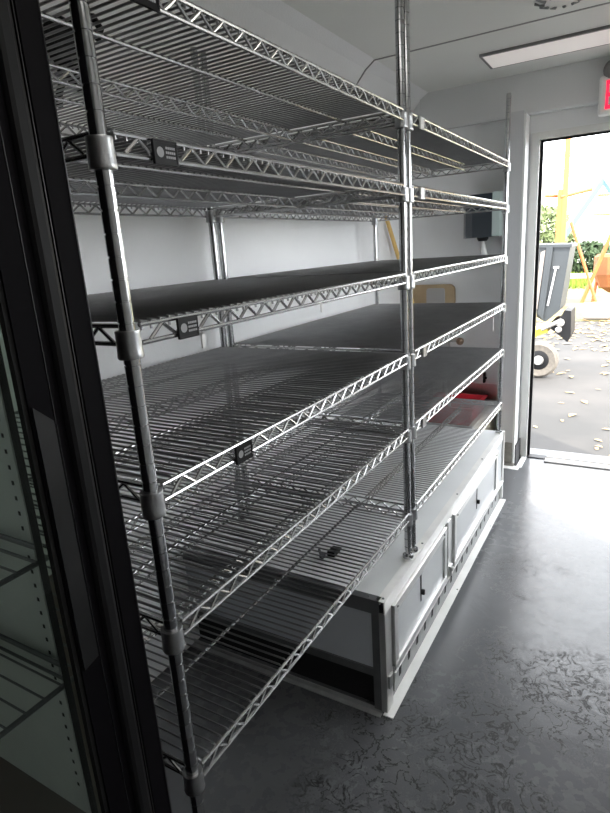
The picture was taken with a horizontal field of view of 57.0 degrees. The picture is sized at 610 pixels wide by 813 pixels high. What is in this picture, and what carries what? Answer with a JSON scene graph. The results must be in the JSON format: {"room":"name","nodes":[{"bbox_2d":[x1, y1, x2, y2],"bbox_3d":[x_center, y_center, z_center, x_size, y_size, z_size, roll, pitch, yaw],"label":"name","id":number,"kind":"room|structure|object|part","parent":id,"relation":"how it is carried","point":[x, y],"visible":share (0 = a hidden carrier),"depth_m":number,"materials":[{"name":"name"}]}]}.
{"room":"storage room","nodes":[
{"label":"storage room","id":0,"kind":"room"},
{"bbox_2d":[39,0,401,681],"bbox_3d":[-0.674,-0.086,1.343,0.100,2.040,5.240,5,18,30],"label":"wall","id":1,"kind":"structure","parent":0,"point":[159,251],"depth_m":1.78,"materials":[{"name":"white paint"}]},
{"bbox_2d":[160,0,427,113],"bbox_3d":[-0.638,-0.998,1.032,0.125,0.125,5.040,5,18,30],"label":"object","id":2,"kind":"structure","parent":1,"relation":"attached to","point":[275,21],"depth_m":2.06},
{"bbox_2d":[356,60,374,84],"bbox_3d":[0.267,-1.478,2.492,0.098,0.088,0.006,5,18,30],"label":"trim","id":3,"kind":"structure","parent":1,"relation":"attached to","point":[373,60],"depth_m":2.49,"materials":[{"name":"grey"}]},
{"bbox_2d":[375,2,609,60],"bbox_3d":[1.216,-1.435,1.942,2.110,0.003,0.008,5,18,30],"label":"trim","id":4,"kind":"structure","parent":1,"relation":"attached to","point":[607,2],"depth_m":2.19,"materials":[{"name":"grey"}]},
{"bbox_2d":[151,457,609,812],"bbox_3d":[0.380,1.043,1.013,2.430,0.090,5.160,5,18,30],"label":"floor","id":5,"kind":"structure","parent":0,"point":[506,709],"depth_m":1.56,"materials":[{"name":"grey concrete"}]},
{"bbox_2d":[0,0,171,812],"bbox_3d":[-0.690,0.157,0.470,0.741,1.920,0.716,5,18,30],"label":"refrigerator","id":6,"kind":"object","parent":5,"relation":"on","point":[79,731],"visible":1,"depth_m":0.55,"materials":[{"name":"black paint"}]},
{"bbox_2d":[0,533,38,586],"bbox_3d":[-0.700,0.226,0.499,0.635,0.027,0.648,5,18,30],"label":"shelf","id":7,"kind":"object","parent":6,"relation":"attached to","point":[19,546],"depth_m":0.64,"materials":[{"name":"metal"}]},
{"bbox_2d":[0,633,64,738],"bbox_3d":[-0.690,0.375,0.540,0.635,0.027,0.648,5,18,30],"label":"shelf","id":8,"kind":"object","parent":6,"relation":"attached to","point":[29,648],"depth_m":0.68,"materials":[{"name":"metal"}]},
{"bbox_3d":[-0.396,0.005,0.247,0.006,1.308,0.551,5,18,30],"label":"glass pane","id":9,"kind":"part","parent":6,"relation":"part of","materials":[{"name":"clear glass"}]},
{"bbox_3d":[-0.226,0.131,0.537,0.002,0.275,0.018,5,18,30],"label":"handle","id":10,"kind":"part","parent":6,"relation":"part of","materials":[{"name":"black plastic"}]},
{"bbox_2d":[39,0,413,812],"bbox_3d":[-0.226,0.016,1.281,0.641,1.821,0.966,5,18,30],"label":"wire shelving unit","id":11,"kind":"object","parent":5,"relation":"on","point":[166,172],"visible":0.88,"depth_m":1.10,"materials":[{"name":"silver metal"}]},
{"bbox_3d":[-0.197,0.162,0.745,0.032,1.821,0.032,5,18,30],"label":"post","id":12,"kind":"part","parent":11,"relation":"part of","materials":[{"name":"silver metal"}]},
{"bbox_3d":[-0.398,-0.621,1.184,0.007,0.007,0.925,5,18,30],"label":"stiffener rod","id":13,"kind":"part","parent":11,"relation":"part of","materials":[{"name":"silver metal"}]},
{"bbox_3d":[-0.361,-0.053,1.341,0.007,0.007,0.925,5,18,30],"label":"stiffener rod","id":14,"kind":"part","parent":11,"relation":"part of","materials":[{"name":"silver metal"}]},
{"bbox_2d":[157,147,175,159],"bbox_3d":[-0.169,-0.310,0.685,0.001,0.013,0.032,5,18,30],"label":"print","id":15,"kind":"object","parent":11,"relation":"on","point":[163,153],"depth_m":0.69,"materials":[{"name":"grey"}]},
{"bbox_3d":[-0.348,0.146,1.396,0.007,0.007,0.925,5,18,30],"label":"stiffener rod","id":16,"kind":"part","parent":11,"relation":"part of","materials":[{"name":"silver metal"}]},
{"bbox_2d":[181,320,196,332],"bbox_3d":[-0.154,-0.106,0.745,0.001,0.013,0.031,5,18,30],"label":"print","id":17,"kind":"object","parent":11,"relation":"on","point":[187,326],"depth_m":0.75,"materials":[{"name":"grey"}]},
{"bbox_3d":[-0.136,-0.596,1.033,0.007,0.007,0.925,5,18,30],"label":"stiffener rod","id":18,"kind":"part","parent":11,"relation":"part of","materials":[{"name":"silver metal"}]},
{"bbox_2d":[199,332,205,347],"bbox_3d":[-0.144,-0.091,0.777,0.010,0.021,0.006,5,18,30],"label":"clip","id":19,"kind":"object","parent":11,"relation":"hanging from","point":[202,334],"visible":1,"depth_m":0.77,"materials":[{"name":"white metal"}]},
{"bbox_3d":[-0.332,0.389,1.463,0.007,0.007,0.925,5,18,30],"label":"stiffener rod","id":20,"kind":"part","parent":11,"relation":"part of","materials":[{"name":"silver metal"}]},
{"bbox_3d":[-0.125,-0.435,1.078,0.007,0.007,0.925,5,18,30],"label":"stiffener rod","id":21,"kind":"part","parent":11,"relation":"part of","materials":[{"name":"silver metal"}]},
{"bbox_3d":[-0.098,-0.029,1.190,0.007,0.007,0.925,5,18,30],"label":"stiffener rod","id":22,"kind":"part","parent":11,"relation":"part of","materials":[{"name":"silver metal"}]},
{"bbox_3d":[-0.266,-0.304,1.770,0.032,1.461,0.032,5,18,30],"label":"post","id":23,"kind":"part","parent":11,"relation":"part of","materials":[{"name":"silver metal"}]},
{"bbox_3d":[-0.267,-0.609,1.109,0.628,0.013,0.907,5,18,30],"label":"shelf","id":24,"kind":"part","parent":11,"relation":"part of","materials":[{"name":"silver metal"}]},
{"bbox_3d":[-0.256,-0.447,1.153,0.628,0.013,0.907,5,18,30],"label":"shelf","id":25,"kind":"part","parent":11,"relation":"part of","materials":[{"name":"silver metal"}]},
{"bbox_3d":[-0.085,0.170,1.245,0.007,0.007,0.925,5,18,30],"label":"stiffener rod","id":26,"kind":"part","parent":11,"relation":"part of","materials":[{"name":"silver metal"}]},
{"bbox_2d":[239,445,250,457],"bbox_3d":[-0.094,0.071,0.878,0.001,0.013,0.032,5,18,30],"label":"print","id":27,"kind":"object","parent":11,"relation":"on","point":[244,450],"depth_m":0.88,"materials":[{"name":"grey"}]},
{"bbox_3d":[-0.243,-0.242,1.210,0.628,0.013,0.907,5,18,30],"label":"shelf","id":28,"kind":"part","parent":11,"relation":"part of","materials":[{"name":"silver metal"}]},
{"bbox_3d":[-0.230,-0.041,1.265,0.628,0.013,0.907,5,18,30],"label":"shelf","id":29,"kind":"part","parent":11,"relation":"part of","materials":[{"name":"silver metal"}]},
{"bbox_3d":[-0.069,0.414,1.312,0.007,0.007,0.925,5,18,30],"label":"stiffener rod","id":30,"kind":"part","parent":11,"relation":"part of","materials":[{"name":"silver metal"}]},
{"bbox_3d":[-0.216,0.158,1.321,0.628,0.013,0.907,5,18,30],"label":"shelf","id":31,"kind":"part","parent":11,"relation":"part of","materials":[{"name":"silver metal"}]},
{"bbox_3d":[-0.200,0.401,1.388,0.628,0.013,0.907,5,18,30],"label":"shelf","id":32,"kind":"part","parent":11,"relation":"part of","materials":[{"name":"silver metal"}]},
{"bbox_3d":[0.259,-0.255,1.467,0.032,1.461,0.032,5,18,30],"label":"post","id":33,"kind":"part","parent":11,"relation":"part of","materials":[{"name":"silver metal"}]},
{"bbox_2d":[183,423,505,718],"bbox_3d":[0.296,0.460,2.292,0.715,0.363,1.520,5,18,30],"label":"cabinet","id":34,"kind":"object","parent":5,"relation":"on","point":[362,651],"visible":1,"depth_m":1.74,"materials":[{"name":"white"}]},
{"bbox_3d":[-0.099,0.607,1.685,0.660,0.183,0.006,5,18,30],"label":"panel","id":35,"kind":"part","parent":34,"relation":"part of","materials":[{"name":"grey metal"}]},
{"bbox_3d":[-0.077,0.753,1.747,0.660,0.135,0.006,5,18,30],"label":"panel","id":36,"kind":"part","parent":34,"relation":"part of","materials":[{"name":"black"}]},
{"bbox_2d":[318,549,325,558],"bbox_3d":[0.052,0.448,1.702,0.020,0.009,0.057,-5,15,-4],"label":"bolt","id":37,"kind":"object","parent":34,"relation":"on","point":[323,554],"visible":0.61,"depth_m":1.69,"materials":[{"name":"metal"}]},
{"bbox_2d":[327,546,341,556],"bbox_3d":[0.091,0.439,1.715,0.025,0.016,0.055,5,18,30],"label":"clip","id":38,"kind":"object","parent":34,"relation":"on","point":[330,552],"visible":0.73,"depth_m":1.70,"materials":[{"name":"black plastic"}]},
{"bbox_3d":[0.274,0.292,2.257,0.684,0.011,1.492,5,18,30],"label":"panel","id":39,"kind":"part","parent":34,"relation":"part of","materials":[{"name":"white metal"}]},
{"bbox_2d":[199,0,510,553],"bbox_3d":[0.317,-0.447,2.148,0.641,1.461,1.237,5,18,30],"label":"wire shelving unit","id":40,"kind":"object","parent":34,"relation":"on","point":[430,147],"visible":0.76,"depth_m":1.95,"materials":[{"name":"silver metal"}]},
{"bbox_3d":[-0.247,-0.314,1.802,0.032,1.461,0.032,5,18,30],"label":"post","id":41,"kind":"part","parent":40,"relation":"part of","materials":[{"name":"silver metal"}]},
{"bbox_3d":[0.287,-0.898,2.023,0.628,0.013,1.178,5,18,30],"label":"shelf","id":42,"kind":"part","parent":40,"relation":"part of","materials":[{"name":"silver metal"}]},
{"bbox_3d":[0.311,-0.531,2.124,0.628,0.013,1.178,5,18,30],"label":"shelf","id":43,"kind":"part","parent":40,"relation":"part of","materials":[{"name":"silver metal"}]},
{"bbox_3d":[0.325,-0.330,2.180,0.628,0.013,1.178,5,18,30],"label":"shelf","id":44,"kind":"part","parent":40,"relation":"part of","materials":[{"name":"silver metal"}]},
{"bbox_3d":[0.298,-0.736,2.067,0.628,0.013,1.178,5,18,30],"label":"shelf","id":45,"kind":"part","parent":40,"relation":"part of","materials":[{"name":"silver metal"}]},
{"bbox_3d":[0.338,-0.131,2.235,0.628,0.013,1.178,5,18,30],"label":"shelf","id":46,"kind":"part","parent":40,"relation":"part of","materials":[{"name":"silver metal"}]},
{"bbox_3d":[0.354,0.112,2.302,0.628,0.013,1.178,5,18,30],"label":"shelf","id":47,"kind":"part","parent":40,"relation":"part of","materials":[{"name":"silver metal"}]},
{"bbox_3d":[0.355,-0.629,2.796,0.032,1.461,0.032,5,18,30],"label":"post","id":48,"kind":"part","parent":40,"relation":"part of","materials":[{"name":"silver metal"}]},
{"bbox_3d":[0.278,-0.265,1.499,0.032,1.461,0.032,5,18,30],"label":"post","id":49,"kind":"part","parent":40,"relation":"part of","materials":[{"name":"silver metal"}]},
{"bbox_3d":[0.880,-0.580,2.493,0.032,1.461,0.032,5,18,30],"label":"post","id":50,"kind":"part","parent":40,"relation":"part of","materials":[{"name":"silver metal"}]},
{"bbox_3d":[0.195,0.695,1.526,0.022,0.306,0.005,5,18,30],"label":"post","id":51,"kind":"part","parent":34,"relation":"part of","materials":[{"name":"metal"}]},
{"bbox_3d":[0.363,0.571,1.734,0.011,0.206,0.484,5,18,30],"label":"door frame","id":52,"kind":"part","parent":34,"relation":"part of","materials":[{"name":"metal"}]},
{"bbox_3d":[0.359,0.572,1.737,0.006,0.162,0.436,5,18,30],"label":"access door","id":53,"kind":"part","parent":34,"relation":"part of","materials":[{"name":"white metal"}]},
{"bbox_3d":[0.505,0.496,1.976,0.008,0.211,0.038,5,18,30],"label":"post","id":54,"kind":"part","parent":34,"relation":"part of","materials":[{"name":"metal"}]},
{"bbox_3d":[0.605,0.556,2.159,0.016,0.012,1.442,5,18,30],"label":"rail","id":55,"kind":"part","parent":34,"relation":"part of","materials":[{"name":"white metal"}]},
{"bbox_3d":[0.590,0.452,2.135,0.009,0.224,1.446,5,18,30],"label":"panel","id":56,"kind":"part","parent":34,"relation":"part of","materials":[{"name":"white metal"}]},
{"bbox_3d":[0.708,0.391,2.303,0.011,0.206,0.702,5,18,30],"label":"door frame","id":57,"kind":"part","parent":34,"relation":"part of","materials":[{"name":"metal"}]},
{"bbox_3d":[0.704,0.392,2.306,0.006,0.162,0.654,5,18,30],"label":"access door","id":58,"kind":"part","parent":34,"relation":"part of","materials":[{"name":"white metal"}]},
{"bbox_2d":[384,380,496,430],"bbox_3d":[0.772,0.129,3.248,0.525,0.430,0.560,5,18,30],"label":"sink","id":59,"kind":"object","parent":5,"relation":"on","point":[490,390],"visible":0.07,"depth_m":3.33,"materials":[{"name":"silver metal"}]},
{"bbox_2d":[384,216,413,302],"bbox_3d":[0.597,-0.427,3.222,0.128,1.415,0.418,7,19,34],"label":"broom","id":60,"kind":"object","parent":59,"relation":"in","point":[388,224],"visible":0.2,"depth_m":3.03,"materials":[{"name":"brown wood"}]},
{"bbox_2d":[398,388,429,417],"bbox_3d":[0.650,0.087,3.357,0.119,0.348,0.259,5,18,30],"label":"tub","id":61,"kind":"object","parent":59,"relation":"in","point":[414,388],"visible":0.02,"depth_m":3.34,"materials":[{"name":"grey"}]},
{"bbox_2d":[384,400,495,430],"bbox_3d":[0.773,0.161,3.255,0.525,0.305,0.556,5,18,30],"label":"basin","id":62,"kind":"object","parent":59,"relation":"in","point":[492,425],"depth_m":3.21,"materials":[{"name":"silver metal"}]},
{"bbox_2d":[427,392,487,425],"bbox_3d":[0.863,0.119,3.239,0.292,0.322,0.324,5,18,30],"label":"tub","id":63,"kind":"object","parent":59,"relation":"in","point":[460,395],"visible":0.15,"depth_m":3.19,"materials":[{"name":"red plastic"}]},
{"bbox_2d":[504,442,513,465],"bbox_3d":[1.138,0.272,3.189,0.094,0.140,0.034,5,18,30],"label":"baseboard","id":64,"kind":"structure","parent":5,"relation":"on","point":[507,445],"depth_m":3.19,"materials":[{"name":"stone"}]},
{"bbox_2d":[281,0,609,91],"bbox_3d":[0.264,-1.021,0.479,2.430,0.100,5.240,5,18,30],"label":"ceiling","id":65,"kind":"structure","parent":0,"point":[367,25],"depth_m":2.19,"materials":[{"name":"white paint"}]},
{"bbox_2d":[479,25,609,68],"bbox_3d":[1.355,-1.532,2.279,1.220,0.012,0.230,5,18,30],"label":"recessed light","id":66,"kind":"object","parent":65,"relation":"in","point":[599,36],"visible":1,"depth_m":2.43,"materials":[{"name":"grey plastic"}]},
{"bbox_2d":[534,0,580,9],"bbox_3d":[0.873,-1.388,1.907,0.180,0.031,0.180,5,18,30],"label":"ceiling vent","id":67,"kind":"object","parent":65,"relation":"in","point":[542,4],"visible":1,"depth_m":1.94,"materials":[{"name":"white plastic"}]},
{"bbox_2d":[411,102,609,450],"bbox_3d":[1.618,-0.663,2.885,2.230,2.040,0.100,5,18,30],"label":"wall","id":68,"kind":"structure","parent":0,"point":[436,236],"depth_m":3.17,"materials":[{"name":"white paint"}]},
{"bbox_2d":[433,338,486,382],"bbox_3d":[0.912,-0.273,3.311,0.312,0.272,0.107,5,18,30],"label":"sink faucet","id":69,"kind":"object","parent":68,"relation":"attached to","point":[459,341],"visible":0.47,"depth_m":3.30,"materials":[{"name":"silver metal"}]},
{"bbox_3d":[0.902,-0.380,3.271,0.043,0.044,0.031,5,18,30],"label":"knob","id":70,"kind":"part","parent":69,"relation":"part of","materials":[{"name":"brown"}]},
{"bbox_2d":[464,191,503,254],"bbox_3d":[0.965,-0.962,3.011,0.206,0.333,0.187,5,18,30],"label":"dispenser","id":71,"kind":"object","parent":68,"relation":"attached to","point":[481,226],"visible":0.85,"depth_m":2.92,"materials":[{"name":"grey plastic"}]},
{"bbox_2d":[480,241,487,254],"bbox_3d":[0.962,-0.840,3.014,0.047,0.097,0.048,5,18,30],"label":"paper towel","id":72,"kind":"object","parent":71,"relation":"hanging from","point":[483,251],"depth_m":3.01,"materials":[{"name":"white paper"}]},
{"bbox_3d":[1.030,-1.012,2.956,0.048,0.216,0.187,5,18,30],"label":"panel","id":73,"kind":"part","parent":71,"relation":"part of","materials":[{"name":"grey plastic"}]},
{"bbox_2d":[419,56,609,129],"bbox_3d":[1.560,-1.527,2.565,2.150,0.200,0.035,5,18,30],"label":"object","id":74,"kind":"structure","parent":68,"relation":"attached to","point":[573,85],"depth_m":2.84,"materials":[{"name":"white paint"}]},
{"bbox_2d":[504,438,525,469],"bbox_3d":[1.196,0.265,3.237,0.120,0.120,0.215,5,18,30],"label":"baseboard","id":75,"kind":"structure","parent":68,"relation":"attached to","point":[517,446],"depth_m":3.21,"materials":[{"name":"white metal"}]},
{"bbox_2d":[501,110,529,462],"bbox_3d":[1.127,-0.572,3.047,0.076,1.840,0.170,5,18,30],"label":"door frame","id":76,"kind":"structure","parent":68,"relation":"attached to","point":[517,118],"depth_m":2.93,"materials":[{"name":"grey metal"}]},
{"bbox_2d":[520,122,609,469],"bbox_3d":[1.670,-0.514,2.867,1.027,1.755,0.155,5,18,30],"label":"door frame","id":77,"kind":"structure","parent":68,"relation":"in","point":[529,317],"depth_m":3.04,"materials":[{"name":"white metal"}]},
{"bbox_2d":[530,448,609,464],"bbox_3d":[1.840,0.351,3.204,1.100,0.070,0.120,5,18,30],"label":"threshold","id":78,"kind":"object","parent":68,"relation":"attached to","point":[598,459],"depth_m":3.33,"materials":[{"name":"metal"}]},
{"bbox_2d":[544,458,609,467],"bbox_3d":[1.756,0.341,3.046,0.849,0.004,0.060,5,18,30],"label":"trim","id":79,"kind":"structure","parent":68,"relation":"attached to","point":[546,459],"depth_m":3.17,"materials":[{"name":"metal"}]},
{"bbox_2d":[598,60,609,116],"bbox_3d":[1.520,-1.470,2.546,0.332,0.235,0.065,5,18,30],"label":"exit sign","id":80,"kind":"object","parent":68,"relation":"attached to","point":[604,87],"visible":1,"depth_m":2.61,"materials":[{"name":"white plastic"}]},
{"bbox_3d":[0.770,-0.542,3.333,0.320,0.077,0.069,5,18,30],"label":"wall ledge","id":81,"kind":"object","parent":68,"relation":"attached to","visible":0},
{"bbox_2d":[412,284,455,302],"bbox_3d":[0.754,-0.650,3.322,0.265,0.138,0.030,5,18,30],"label":"tray","id":82,"kind":"object","parent":81,"relation":"on","point":[432,293],"visible":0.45,"depth_m":3.30,"materials":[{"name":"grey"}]},
{"bbox_2d":[426,288,444,302],"bbox_3d":[0.767,-0.638,3.302,0.110,0.113,0.005,5,18,30],"label":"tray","id":83,"kind":"object","parent":82,"relation":"on","point":[433,295],"depth_m":3.30,"materials":[{"name":"grey"}]},
{"label":"outside","id":84,"kind":"structure","parent":0,"visible":0},
{"bbox_2d":[530,321,609,456],"bbox_3d":[8.628,0.022,3.978,40.000,0.050,8.360,5,18,30],"label":"asphalt","id":85,"kind":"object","parent":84,"point":[577,433],"depth_m":5.69,"materials":[{"name":"grey asphalt"}]},
{"bbox_2d":[533,243,577,376],"bbox_3d":[2.924,-1.166,6.701,0.515,1.509,0.930,5,18,30],"label":"wheelbarrow","id":86,"kind":"object","parent":85,"relation":"on","point":[555,259],"visible":0.8,"depth_m":6.48,"materials":[{"name":"grey metal"}]},
{"bbox_3d":[2.869,-0.999,6.866,0.254,0.310,0.640,5,18,30],"label":"yellow frame","id":87,"kind":"part","parent":86,"relation":"part of","materials":[{"name":"yellow paint"}]},
{"bbox_3d":[2.841,-1.372,6.473,0.087,0.420,0.019,5,18,30],"label":"hinge rod","id":88,"kind":"part","parent":86,"relation":"part of","materials":[{"name":"silver metal"}]},
{"bbox_3d":[2.869,-0.934,6.518,0.262,0.160,0.073,1,16,18],"label":"hydraulic arm","id":89,"kind":"part","parent":86,"relation":"part of","materials":[{"name":"silver metal"}]},
{"bbox_2d":[533,358,609,455],"bbox_3d":[4.475,0.008,4.864,5.021,0.021,4.424,5,18,30],"label":"fallen leaves","id":90,"kind":"object","parent":85,"relation":"on","point":[584,401],"visible":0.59,"depth_m":5.51,"materials":[{"name":"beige plant"}]},
{"bbox_2d":[535,315,609,350],"bbox_3d":[7.526,-1.039,7.915,12.109,0.026,3.940,5,18,30],"label":"leaf litter","id":91,"kind":"object","parent":85,"relation":"on","point":[602,324],"visible":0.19,"depth_m":9.14,"materials":[{"name":"beige plant"}]},
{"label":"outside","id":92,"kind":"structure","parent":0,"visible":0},
{"bbox_2d":[536,272,609,320],"bbox_3d":[33.856,-11.033,37.922,100.000,0.060,78.700,5,18,30],"label":"soil","id":93,"kind":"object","parent":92,"point":[574,296],"depth_m":14.22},
{"bbox_2d":[540,203,577,242],"bbox_3d":[10.264,-7.538,25.130,3.598,3.037,2.619,5,18,30],"label":"leafy tree","id":94,"kind":"object","parent":93,"relation":"on","point":[548,236],"visible":0.12,"depth_m":24.10,"materials":[{"name":"green plant"}]},
{"bbox_2d":[540,165,609,262],"bbox_3d":[22.193,-10.539,29.822,20.800,4.800,8.800,5,18,30],"label":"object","id":95,"kind":"object","parent":93,"relation":"on","point":[590,228],"visible":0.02,"depth_m":29.49,"materials":[{"name":"white"}]},
{"bbox_2d":[544,139,609,302],"bbox_3d":[5.662,-5.842,11.163,1.530,8.913,0.278,5,18,30],"label":"tower","id":96,"kind":"structure","parent":93,"relation":"on","point":[562,196],"depth_m":11.75,"materials":[{"name":"yellow metal"}]},
{"bbox_3d":[5.408,-3.328,12.052,0.089,2.490,0.120,5,18,30],"label":"post","id":97,"kind":"part","parent":96,"relation":"part of","materials":[{"name":"yellow metal"}]},
{"bbox_3d":[5.310,-6.136,11.235,0.100,8.340,0.120,5,18,30],"label":"post","id":98,"kind":"part","parent":96,"relation":"part of","materials":[{"name":"yellow metal"}]},
{"bbox_2d":[568,269,599,288],"bbox_3d":[12.097,-4.086,17.389,12.077,0.280,5.655,5,18,30],"label":"grass","id":99,"kind":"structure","parent":93,"relation":"on","point":[580,283],"depth_m":17.37,"materials":[{"name":"green plant"}]},
{"bbox_2d":[570,273,597,290],"bbox_3d":[7.629,-3.535,16.031,1.438,0.490,0.160,5,18,30],"label":"pipe","id":100,"kind":"object","parent":93,"relation":"on","point":[582,275],"visible":0.21,"depth_m":15.83,"materials":[{"name":"white"}]},
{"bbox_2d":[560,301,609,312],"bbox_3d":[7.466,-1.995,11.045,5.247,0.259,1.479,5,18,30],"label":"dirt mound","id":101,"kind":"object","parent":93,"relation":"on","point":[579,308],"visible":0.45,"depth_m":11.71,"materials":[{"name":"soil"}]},
{"bbox_2d":[566,176,609,237],"bbox_3d":[7.030,-3.938,13.238,2.046,2.826,0.220,5,18,30],"label":"roof frame","id":102,"kind":"object","parent":93,"relation":"on","point":[586,201],"visible":0.43,"depth_m":13.13,"materials":[{"name":"white metal"}]},
{"bbox_2d":[571,240,609,273],"bbox_3d":[10.891,-5.801,21.909,2.450,1.371,1.166,5,18,30],"label":"hedge","id":103,"kind":"object","parent":93,"relation":"on","point":[589,250],"visible":0.34,"depth_m":21.58,"materials":[{"name":"green plant"}]},
{"bbox_2d":[583,309,609,319],"bbox_3d":[5.575,-1.710,10.464,0.687,0.200,0.200,5,18,30],"label":"curb","id":104,"kind":"object","parent":93,"relation":"on","point":[589,314],"visible":1,"depth_m":10.46,"materials":[{"name":"concrete"}]},
{"bbox_2d":[591,253,609,301],"bbox_3d":[6.987,-2.900,12.745,0.855,1.106,0.799,5,18,30],"label":"hopper","id":105,"kind":"object","parent":93,"relation":"on","point":[602,278],"visible":0.69,"depth_m":12.57,"materials":[{"name":"orange metal"}]},
{"bbox_3d":[6.699,-2.814,12.947,0.170,0.870,0.070,5,18,30],"label":"leg","id":106,"kind":"part","parent":105,"relation":"part of","materials":[{"name":"orange metal"}]}
]}

